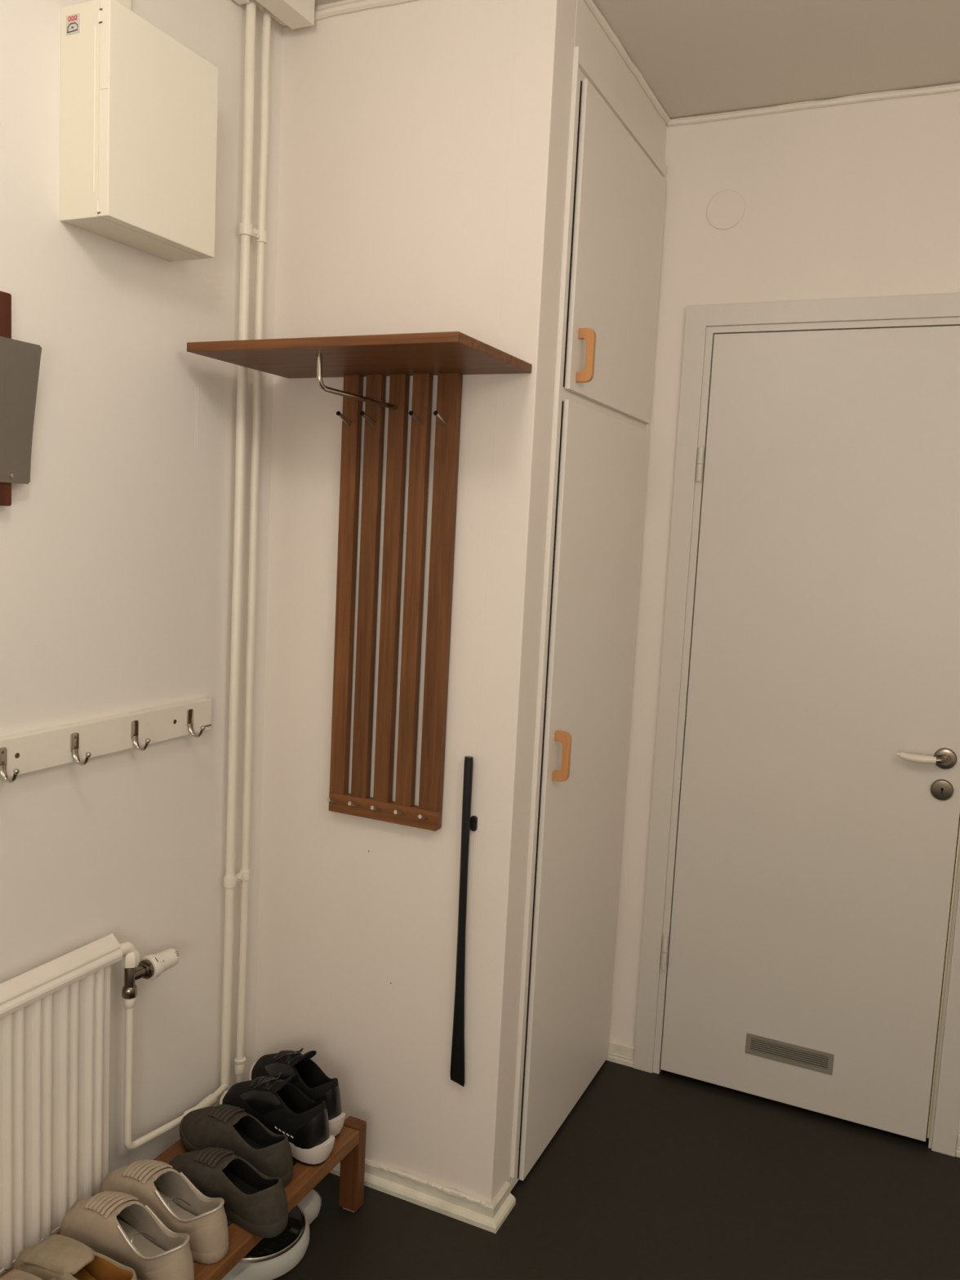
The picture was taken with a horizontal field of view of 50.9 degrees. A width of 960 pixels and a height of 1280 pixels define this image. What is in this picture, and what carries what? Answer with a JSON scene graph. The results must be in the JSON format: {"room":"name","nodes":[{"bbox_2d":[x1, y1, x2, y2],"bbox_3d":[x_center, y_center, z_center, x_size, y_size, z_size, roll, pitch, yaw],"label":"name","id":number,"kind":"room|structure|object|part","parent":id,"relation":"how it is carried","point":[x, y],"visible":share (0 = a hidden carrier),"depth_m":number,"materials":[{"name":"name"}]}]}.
{"room":"entrance hallway","nodes":[
{"label":"entrance hallway","id":0,"kind":"room"},
{"bbox_2d":[0,0,282,1173],"bbox_3d":[-1.217,0.045,0.922,0.100,2.615,3.200,6,7,25],"label":"wall","id":1,"kind":"structure","parent":0,"point":[117,549],"depth_m":1.97,"materials":[{"name":"paint"}]},
{"bbox_2d":[0,290,41,506],"bbox_3d":[-0.827,-0.377,1.499,0.050,0.340,0.386,6,7,25],"label":"holder","id":2,"kind":"object","parent":1,"relation":"attached to","point":[20,361],"visible":1,"depth_m":1.64,"materials":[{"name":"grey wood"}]},
{"bbox_2d":[0,933,123,1275],"bbox_3d":[-1.019,0.879,1.342,0.060,0.526,1.397,6,7,25],"label":"radiator","id":3,"kind":"object","parent":1,"relation":"attached to","point":[55,1015],"visible":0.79,"depth_m":1.82,"materials":[{"name":"metal"}]},
{"bbox_2d":[120,942,178,999],"bbox_3d":[-0.669,0.643,2.004,0.049,0.116,0.167,6,7,25],"label":"radiator valve","id":4,"kind":"object","parent":3,"relation":"attached to","point":[150,966],"visible":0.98,"depth_m":1.99,"materials":[{"name":"paint"}]},
{"bbox_2d":[0,697,212,782],"bbox_3d":[-0.798,0.204,1.675,0.060,0.070,1.090,6,7,25],"label":"hook rail","id":5,"kind":"object","parent":1,"relation":"attached to","point":[28,752],"visible":1,"depth_m":1.88,"materials":[{"name":"paint"}]},
{"bbox_2d":[115,0,131,10],"bbox_3d":[-0.632,-1.199,1.766,0.030,0.264,0.034,6,7,25],"label":"cable conduit","id":6,"kind":"object","parent":1,"relation":"attached to","point":[127,3],"visible":0.02,"depth_m":1.77,"materials":[{"name":"beige plastic"}]},
{"bbox_2d":[60,0,217,262],"bbox_3d":[-0.603,-0.891,1.801,0.110,0.343,0.271,6,7,25],"label":"box","id":7,"kind":"object","parent":1,"relation":"attached to","point":[139,107],"visible":1,"depth_m":1.72,"materials":[{"name":"beige plastic"}]},
{"bbox_2d":[256,1,275,18],"bbox_3d":[-1.045,-1.237,0.882,0.022,0.024,2.870,6,7,25],"label":"trim","id":8,"kind":"structure","parent":1,"relation":"attached to","point":[259,6],"depth_m":2.13,"materials":[{"name":"paint"}]},
{"bbox_2d":[254,0,576,1203],"bbox_3d":[-0.205,-0.051,2.269,0.694,2.615,0.105,6,7,25],"label":"wall","id":9,"kind":"structure","parent":0,"point":[424,144],"depth_m":2.18,"materials":[{"name":"paint"}]},
{"bbox_2d":[273,0,417,26],"bbox_3d":[-0.150,-1.318,2.060,0.643,0.024,0.042,6,7,25],"label":"trim","id":10,"kind":"structure","parent":9,"relation":"attached to","point":[359,5],"depth_m":2.12,"materials":[{"name":"paint"}]},
{"bbox_2d":[186,331,532,831],"bbox_3d":[-0.259,-0.078,2.049,0.593,0.986,0.334,6,7,25],"label":"coat rack","id":11,"kind":"object","parent":9,"relation":"attached to","point":[449,356],"visible":1,"depth_m":2.16,"materials":[{"name":"brown wood"}]},
{"bbox_3d":[-0.242,-0.516,2.027,0.011,0.075,0.254,7,7,32],"label":"hanger rod","id":12,"kind":"part","parent":11,"relation":"part of","materials":[{"name":"silver metal"}]},
{"bbox_2d":[186,331,532,377],"bbox_3d":[-0.234,-0.558,1.997,0.593,0.018,0.334,6,7,25],"label":"shelf","id":13,"kind":"object","parent":11,"relation":"attached to","point":[449,354],"depth_m":1.93,"materials":[{"name":"brown wood"}]},
{"bbox_2d":[329,1158,515,1233],"bbox_3d":[-0.239,1.230,2.370,0.657,0.047,0.110,6,7,25],"label":"baseboard","id":14,"kind":"structure","parent":9,"relation":"attached to","point":[490,1217],"depth_m":2.26,"materials":[{"name":"paint"}]},
{"bbox_2d":[470,815,477,831],"bbox_3d":[-0.014,0.392,2.155,0.014,0.033,0.010,6,7,25],"label":"wall hook","id":15,"kind":"object","parent":9,"relation":"attached to","point":[473,820],"visible":1,"depth_m":2.15,"materials":[{"name":"black plastic"}]},
{"bbox_2d":[449,755,473,1086],"bbox_3d":[-0.033,0.612,2.171,0.038,0.731,0.016,6,7,25],"label":"shoehorn","id":16,"kind":"object","parent":15,"relation":"hanging from","point":[457,1060],"visible":1,"depth_m":2.17,"materials":[{"name":"black plastic"}]},
{"bbox_2d":[583,0,670,124],"bbox_3d":[0.327,-1.336,2.299,0.018,0.020,0.806,6,7,25],"label":"trim","id":17,"kind":"structure","parent":9,"relation":"attached to","point":[591,5],"depth_m":2.31,"materials":[{"name":"paint"}]},
{"bbox_2d":[271,1060,959,1279],"bbox_3d":[0.017,1.449,0.968,2.550,0.060,4.310,6,7,25],"label":"floor","id":18,"kind":"structure","parent":0,"point":[664,1175],"depth_m":2.31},
{"bbox_2d":[0,1115,366,1279],"bbox_3d":[-0.588,1.185,1.891,0.312,0.203,0.917,6,7,25],"label":"shoe rack","id":19,"kind":"object","parent":18,"relation":"on","point":[348,1148],"visible":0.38,"depth_m":2.08,"materials":[{"name":"brown wood"}]},
{"bbox_2d":[0,1268,57,1279],"bbox_3d":[-0.703,1.062,1.597,0.282,0.098,0.086,6,7,28],"label":"shoe","id":20,"kind":"object","parent":19,"relation":"on","point":[15,1274],"visible":1,"depth_m":1.63,"materials":[{"name":"brown"}]},
{"bbox_2d":[13,1234,137,1279],"bbox_3d":[-0.674,1.061,1.680,0.282,0.086,0.086,6,7,28],"label":"shoe","id":21,"kind":"object","parent":19,"relation":"on","point":[60,1257],"visible":0.96,"depth_m":1.68,"materials":[{"name":"brown fabric"}]},
{"bbox_2d":[60,1191,194,1279],"bbox_3d":[-0.618,1.039,1.765,0.302,0.111,0.093,7,8,28],"label":"shoe","id":22,"kind":"object","parent":19,"relation":"on","point":[115,1225],"visible":0.97,"depth_m":1.75,"materials":[{"name":"suede"},{"name":"leather"},{"name":"rubber"}]},
{"bbox_2d":[99,1159,228,1263],"bbox_3d":[-0.586,1.031,1.856,0.302,0.111,0.093,7,8,27],"label":"shoe","id":23,"kind":"object","parent":19,"relation":"on","point":[168,1193],"visible":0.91,"depth_m":1.84,"materials":[{"name":"suede"},{"name":"leather"},{"name":"rubber"}]},
{"bbox_2d":[188,1212,228,1253],"bbox_3d":[-0.490,1.050,1.807,0.082,0.059,0.072,7,8,27],"label":"heels","id":24,"kind":"structure","parent":23,"relation":"on","point":[212,1237],"depth_m":1.78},
{"bbox_2d":[168,1146,288,1238],"bbox_3d":[-0.488,1.035,1.932,0.293,0.100,0.100,6,7,29],"label":"shoe","id":25,"kind":"object","parent":19,"relation":"on","point":[255,1202],"visible":0.91,"depth_m":1.89,"materials":[{"name":"fabric"}]},
{"bbox_2d":[240,1186,288,1225],"bbox_3d":[-0.395,1.043,1.881,0.079,0.064,0.074,6,7,29],"label":"heels","id":26,"kind":"structure","parent":25,"relation":"on","point":[274,1208],"depth_m":1.85,"materials":[{"name":"grey fabric"}]},
{"bbox_2d":[179,1103,293,1186],"bbox_3d":[-0.506,1.018,2.062,0.292,0.104,0.100,7,7,34],"label":"shoe","id":27,"kind":"object","parent":19,"relation":"on","point":[225,1126],"visible":0.87,"depth_m":2.05,"materials":[{"name":"fabric"}]},
{"bbox_2d":[250,1142,293,1177],"bbox_3d":[-0.412,1.027,2.011,0.079,0.064,0.074,9,8,30],"label":"heels","id":28,"kind":"structure","parent":27,"relation":"on","point":[280,1163],"depth_m":1.98,"materials":[{"name":"grey fabric"}]},
{"bbox_2d":[219,1072,334,1166],"bbox_3d":[-0.431,0.984,2.139,0.299,0.159,0.099,8,8,29],"label":"sneaker","id":29,"kind":"object","parent":19,"relation":"on","point":[278,1104],"visible":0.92,"depth_m":2.10,"materials":[{"name":"black leather"}]},
{"bbox_2d":[293,1108,329,1149],"bbox_3d":[-0.341,1.005,2.089,0.062,0.085,0.070,8,8,29],"label":"heels","id":30,"kind":"structure","parent":29,"relation":"on","point":[316,1131],"depth_m":2.06,"materials":[{"name":"black"}]},
{"bbox_2d":[248,1048,345,1137],"bbox_3d":[-0.408,0.972,2.239,0.299,0.159,0.099,9,9,40],"label":"sneaker","id":31,"kind":"object","parent":19,"relation":"on","point":[312,1081],"visible":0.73,"depth_m":2.22,"materials":[{"name":"black leather"}]},
{"bbox_2d":[315,1085,342,1119],"bbox_3d":[-0.330,0.994,2.173,0.062,0.085,0.070,9,9,40],"label":"heels","id":32,"kind":"structure","parent":31,"relation":"on","point":[332,1097],"depth_m":2.15,"materials":[{"name":"black"}]},
{"bbox_3d":[-0.282,1.160,2.235,0.046,0.197,0.034,6,7,25],"label":"leg","id":33,"kind":"part","parent":19,"relation":"part of","materials":[{"name":"brown wood"}]},
{"bbox_2d":[220,0,257,1097],"bbox_3d":[-0.529,-0.060,2.213,0.037,2.608,0.041,2,6,-5],"label":"riser pipe","id":34,"kind":"object","parent":18,"relation":"on","point":[246,230],"visible":0.96,"depth_m":2.18,"materials":[{"name":"metal"}]},
{"bbox_2d":[123,997,227,1150],"bbox_3d":[-0.634,0.868,2.146,0.032,0.366,0.336,5,7,22],"label":"supply pipe","id":35,"kind":"object","parent":34,"relation":"attached to","point":[210,1100],"visible":0.78,"depth_m":2.01,"materials":[{"name":"metal"}]},
{"bbox_2d":[234,6,271,1083],"bbox_3d":[-0.513,-0.053,2.251,0.027,2.588,0.035,6,7,25],"label":"riser pipe","id":36,"kind":"object","parent":18,"relation":"on","point":[260,239],"visible":0.9,"depth_m":2.23,"materials":[{"name":"metal"}]},
{"bbox_2d":[221,1189,321,1279],"bbox_3d":[-0.470,1.243,2.105,0.226,0.055,0.344,6,7,25],"label":"shoe","id":37,"kind":"object","parent":18,"relation":"on","point":[273,1257],"visible":0.47,"depth_m":2.04,"materials":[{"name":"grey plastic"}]},
{"bbox_3d":[-0.469,1.220,2.103,0.194,0.009,0.194,6,7,25],"label":"glass plate","id":38,"kind":"part","parent":37,"relation":"part of","materials":[{"name":"black glass"}]},
{"bbox_2d":[509,0,666,1191],"bbox_3d":[0.147,-0.066,2.552,0.394,2.607,0.704,6,7,25],"label":"wardrobe","id":39,"kind":"object","parent":18,"relation":"on","point":[615,193],"visible":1,"depth_m":2.40,"materials":[{"name":"paint"}]},
{"bbox_3d":[0.185,0.263,2.276,0.036,0.114,0.016,6,7,25],"label":"door handle","id":40,"kind":"part","parent":39,"relation":"part of","materials":[{"name":"brown wood"}]},
{"bbox_3d":[0.276,0.348,2.549,0.012,1.790,0.643,6,7,25],"label":"wardrobe door","id":41,"kind":"part","parent":39,"relation":"part of","materials":[{"name":"paint"}]},
{"bbox_3d":[0.229,-0.615,2.180,0.036,0.114,0.016,6,7,25],"label":"door handle","id":42,"kind":"part","parent":39,"relation":"part of","materials":[{"name":"brown wood"}]},
{"bbox_3d":[0.338,-0.875,2.416,0.012,0.630,0.643,6,7,25],"label":"wardrobe door","id":43,"kind":"part","parent":39,"relation":"part of","materials":[{"name":"paint"}]},
{"bbox_2d":[314,0,959,119],"bbox_3d":[0.151,-1.207,0.679,2.550,0.060,4.310,6,7,25],"label":"ceiling","id":44,"kind":"structure","parent":0,"point":[697,57],"depth_m":2.25,"materials":[{"name":"paint"}]},
{"bbox_2d":[233,0,249,4],"bbox_3d":[-0.996,-1.234,0.955,0.028,0.058,2.444,6,7,25],"label":"duct","id":45,"kind":"object","parent":44,"relation":"attached to","point":[238,2],"visible":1,"depth_m":2.05,"materials":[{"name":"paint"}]},
{"bbox_2d":[255,0,315,29],"bbox_3d":[-0.917,-1.234,0.986,0.057,0.058,2.566,6,7,25],"label":"duct","id":46,"kind":"object","parent":44,"relation":"attached to","point":[295,14],"visible":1,"depth_m":2.10,"materials":[{"name":"paint"}]},
{"bbox_2d":[608,83,959,1139],"bbox_3d":[1.177,-0.009,2.521,1.806,2.615,0.100,6,7,25],"label":"wall","id":47,"kind":"structure","parent":0,"point":[860,199],"depth_m":2.58,"materials":[{"name":"paint"}]},
{"bbox_2d":[605,1039,634,1067],"bbox_3d":[0.404,1.196,2.923,0.090,0.058,0.014,6,7,25],"label":"baseboard","id":48,"kind":"structure","parent":47,"relation":"attached to","point":[621,1053],"depth_m":2.92,"materials":[{"name":"paint"}]},
{"bbox_2d":[706,189,745,230],"bbox_3d":[0.638,-1.118,2.621,0.100,0.100,0.005,6,7,25],"label":"plate","id":49,"kind":"object","parent":47,"relation":"attached to","point":[726,209],"visible":1,"depth_m":2.62,"materials":[{"name":"plastic"}]},
{"bbox_2d":[633,293,959,1156],"bbox_3d":[0.886,0.208,2.636,0.841,2.130,0.151,6,7,25],"label":"door","id":50,"kind":"structure","parent":47,"relation":"in","point":[805,813],"depth_m":2.62,"materials":[{"name":"paint"}]},
{"bbox_3d":[0.829,1.111,2.708,0.227,0.057,0.003,6,7,25],"label":"vent frame","id":51,"kind":"part","parent":50,"relation":"part of","materials":[{"name":"brown"}]},
{"bbox_3d":[1.075,0.292,2.485,0.090,0.022,0.024,6,7,25],"label":"lever","id":52,"kind":"part","parent":50,"relation":"part of","materials":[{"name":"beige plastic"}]},
{"bbox_2d":[667,83,959,125],"bbox_3d":[1.266,-1.288,2.309,1.701,0.021,0.019,6,7,25],"label":"trim","id":53,"kind":"structure","parent":47,"relation":"attached to","point":[951,87],"depth_m":2.50,"materials":[{"name":"paint"}]},
{"bbox_2d":[955,1132,959,1157],"bbox_3d":[1.557,1.312,2.393,0.773,0.058,0.014,6,7,25],"label":"baseboard","id":54,"kind":"structure","parent":47,"relation":"attached to","point":[957,1148],"depth_m":2.55,"materials":[{"name":"paint"}]},
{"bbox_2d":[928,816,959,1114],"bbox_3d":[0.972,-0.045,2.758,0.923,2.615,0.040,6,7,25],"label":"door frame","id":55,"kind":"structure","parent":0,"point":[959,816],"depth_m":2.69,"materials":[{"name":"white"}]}
]}

